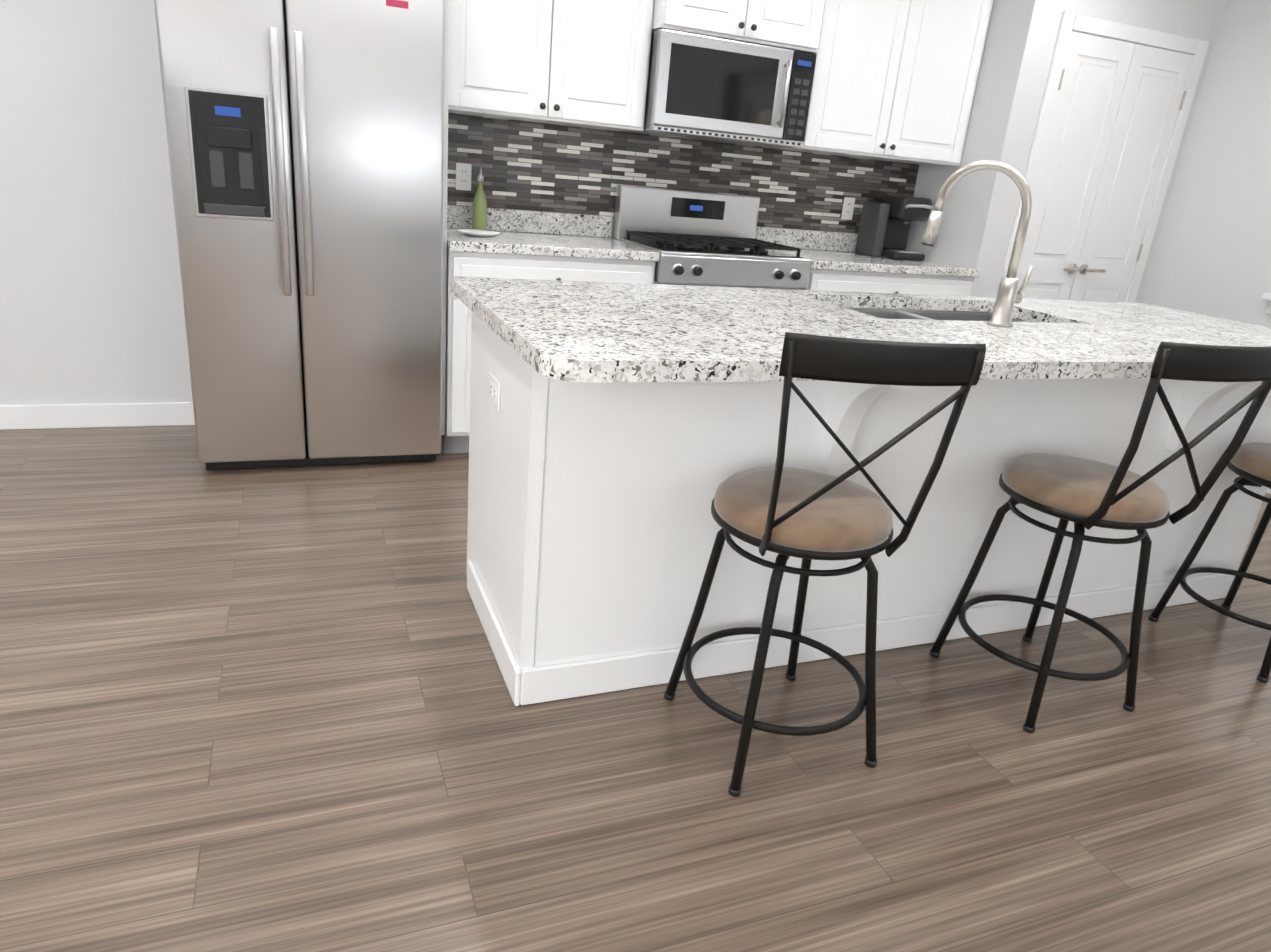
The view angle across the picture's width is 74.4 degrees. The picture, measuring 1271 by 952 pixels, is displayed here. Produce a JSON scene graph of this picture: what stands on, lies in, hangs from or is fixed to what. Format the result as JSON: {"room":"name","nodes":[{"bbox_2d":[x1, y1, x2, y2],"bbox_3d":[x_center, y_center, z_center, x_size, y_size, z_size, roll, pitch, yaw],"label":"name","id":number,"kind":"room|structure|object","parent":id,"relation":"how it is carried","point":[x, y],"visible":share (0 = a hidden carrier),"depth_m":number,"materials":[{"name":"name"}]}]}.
{"room":"kitchen","nodes":[
{"label":"kitchen","id":0,"kind":"room"},
{"bbox_2d":[0,0,845,404],"bbox_3d":[-1.244,-1.589,3.584,8.730,2.780,0.140,-3,22,-22],"label":"wall","id":1,"kind":"structure","parent":0,"point":[90,298],"depth_m":3.33,"materials":[{"name":"white paint"}]},
{"bbox_2d":[0,402,194,429],"bbox_3d":[0.108,1.084,0.508,8.432,0.105,8.019,-3,22,-22],"label":"baseboard","id":2,"kind":"structure","parent":1,"relation":"attached to","point":[46,416],"depth_m":3.58,"materials":[{"name":"white wood"}]},
{"bbox_2d":[447,113,918,232],"bbox_3d":[0.311,-1.478,4.193,2.663,0.395,0.008,-3,22,-22],"label":"tile backsplash","id":3,"kind":"structure","parent":1,"relation":"attached to","point":[531,166],"depth_m":4.06,"materials":[{"name":"tile"}]},
{"bbox_2d":[456,163,471,190],"bbox_3d":[-0.776,-1.350,3.780,0.067,0.115,0.008,-3,22,-22],"label":"outlet","id":4,"kind":"object","parent":3,"relation":"attached to","point":[463,176],"depth_m":3.78,"materials":[{"name":"white plastic"}]},
{"bbox_2d":[841,197,854,219],"bbox_3d":[1.152,-1.452,4.544,0.071,0.114,0.008,-3,22,-22],"label":"outlet","id":5,"kind":"object","parent":3,"relation":"attached to","point":[848,205],"depth_m":4.54,"materials":[{"name":"white plastic"}]},
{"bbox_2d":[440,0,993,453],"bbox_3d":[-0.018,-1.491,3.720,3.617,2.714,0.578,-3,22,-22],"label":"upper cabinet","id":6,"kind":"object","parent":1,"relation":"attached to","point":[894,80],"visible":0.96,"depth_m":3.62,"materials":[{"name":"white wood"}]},
{"bbox_2d":[623,28,816,146],"bbox_3d":[0.379,-1.758,3.843,0.764,0.396,0.464,-3,22,-22],"label":"microwave","id":7,"kind":"object","parent":1,"relation":"attached to","point":[707,88],"visible":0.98,"depth_m":3.67,"materials":[{"name":"silver metal"}]},
{"bbox_2d":[0,425,1270,951],"bbox_3d":[0.109,1.161,0.540,8.730,0.060,8.300,-3,22,-22],"label":"floor","id":8,"kind":"structure","parent":0,"point":[266,709],"depth_m":1.85,"materials":[{"name":"brown wood"}]},
{"bbox_2d":[154,0,443,469],"bbox_3d":[-1.268,-0.968,3.306,0.910,1.802,0.698,-3,22,-22],"label":"refrigerator","id":9,"kind":"object","parent":8,"relation":"on","point":[305,143],"visible":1,"depth_m":3.03,"materials":[{"name":"grey metal"}]},
{"bbox_2d":[443,205,979,453],"bbox_3d":[0.366,-0.706,4.154,2.661,1.013,0.651,-3,22,-22],"label":"base cabinet","id":10,"kind":"object","parent":8,"relation":"on","point":[536,245],"visible":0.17,"depth_m":3.69,"materials":[{"name":"white wood"}]},
{"bbox_2d":[458,229,499,236],"bbox_3d":[-0.671,-1.038,3.583,0.180,0.018,0.180,-3,22,-22],"label":"dish","id":11,"kind":"object","parent":10,"relation":"on","point":[478,233],"visible":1,"depth_m":3.58,"materials":[{"name":"white ceramic"}]},
{"bbox_2d":[472,167,486,229],"bbox_3d":[-0.694,-1.234,3.738,0.064,0.275,0.064,-3,22,-22],"label":"oil bottle","id":12,"kind":"object","parent":11,"relation":"on","point":[479,219],"visible":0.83,"depth_m":3.73,"materials":[{"name":"green glass"}]},
{"bbox_2d":[855,195,933,260],"bbox_3d":[1.380,-1.324,4.451,0.265,0.315,0.304,-3,22,-22],"label":"coffee maker","id":13,"kind":"object","parent":10,"relation":"on","point":[885,224],"visible":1,"depth_m":4.41,"materials":[{"name":"black plastic"}]},
{"bbox_2d":[613,185,811,289],"bbox_3d":[0.332,-0.765,4.091,0.762,1.163,0.673,-3,22,-22],"label":"gas range","id":14,"kind":"object","parent":8,"relation":"on","point":[695,238],"visible":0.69,"depth_m":3.99,"materials":[{"name":"silver metal"}]},
{"bbox_2d":[664,332,985,796],"bbox_3d":[0.359,0.156,1.809,0.450,0.998,0.504,-3,22,-22],"label":"stool","id":15,"kind":"object","parent":8,"relation":"on","point":[806,516],"visible":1,"depth_m":1.69,"materials":[{"name":"black metal"}]},
{"bbox_2d":[451,277,1270,705],"bbox_3d":[0.890,-0.015,2.535,2.715,0.913,1.025,-3,22,-22],"label":"kitchen island","id":16,"kind":"object","parent":8,"relation":"on","point":[621,435],"visible":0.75,"depth_m":2.13,"materials":[{"name":"white wood"}]},
{"bbox_2d":[488,372,500,410],"bbox_3d":[-0.354,-0.212,2.095,0.008,0.070,0.115,-3,22,-22],"label":"outlet","id":17,"kind":"object","parent":16,"relation":"attached to","point":[494,395],"visible":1,"depth_m":2.08,"materials":[{"name":"white plastic"}]},
{"bbox_2d":[848,308,1026,321],"bbox_3d":[0.942,-0.386,2.647,0.804,0.204,0.444,-3,22,-22],"label":"undermount sink","id":18,"kind":"object","parent":16,"relation":"in","point":[928,314],"visible":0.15,"depth_m":2.83,"materials":[{"name":"silver metal"}]},
{"bbox_2d":[921,160,1033,326],"bbox_3d":[0.965,-0.653,2.339,0.229,0.427,0.245,-3,22,-22],"label":"gooseneck faucet","id":19,"kind":"object","parent":16,"relation":"on","point":[1009,296],"visible":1,"depth_m":2.30,"materials":[{"name":"silver metal"}]},
{"bbox_2d":[929,342,1270,732],"bbox_3d":[1.142,0.113,2.126,0.428,0.998,0.492,-3,22,-22],"label":"stool","id":20,"kind":"object","parent":8,"relation":"on","point":[1082,494],"visible":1,"depth_m":2.02,"materials":[{"name":"black metal"}]},
{"bbox_2d":[1148,442,1270,682],"bbox_3d":[1.974,0.070,2.453,0.439,0.998,0.497,-3,22,-22],"label":"stool","id":21,"kind":"object","parent":8,"relation":"on","point":[1249,464],"visible":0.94,"depth_m":2.57,"materials":[{"name":"black metal"}]},
{"bbox_2d":[905,0,1225,302],"bbox_3d":[2.241,-1.637,4.595,1.230,2.780,0.600,-3,22,-22],"label":"wall","id":22,"kind":"structure","parent":0,"point":[979,209],"depth_m":4.17,"materials":[{"name":"white paint"}]},
{"bbox_2d":[1000,11,1208,302],"bbox_3d":[2.390,-1.207,4.440,1.000,2.104,0.073,-3,22,-22],"label":"pantry door","id":23,"kind":"structure","parent":22,"relation":"in","point":[1111,121],"depth_m":4.31,"materials":[{"name":"white wood"}]},
{"bbox_2d":[1139,0,1270,327],"bbox_3d":[4.218,-0.378,1.638,0.140,2.780,8.020,-3,22,-22],"label":"wall","id":24,"kind":"structure","parent":0,"point":[1211,256],"depth_m":4.29,"materials":[{"name":"white paint"}]},
{"bbox_2d":[1262,293,1270,313],"bbox_3d":[3.400,-1.364,3.501,0.191,1.535,0.960,-3,22,-22],"label":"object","id":25,"kind":"structure","parent":24,"relation":"in","point":[1265,296],"depth_m":4.11,"materials":[{"name":"white"}]}
]}

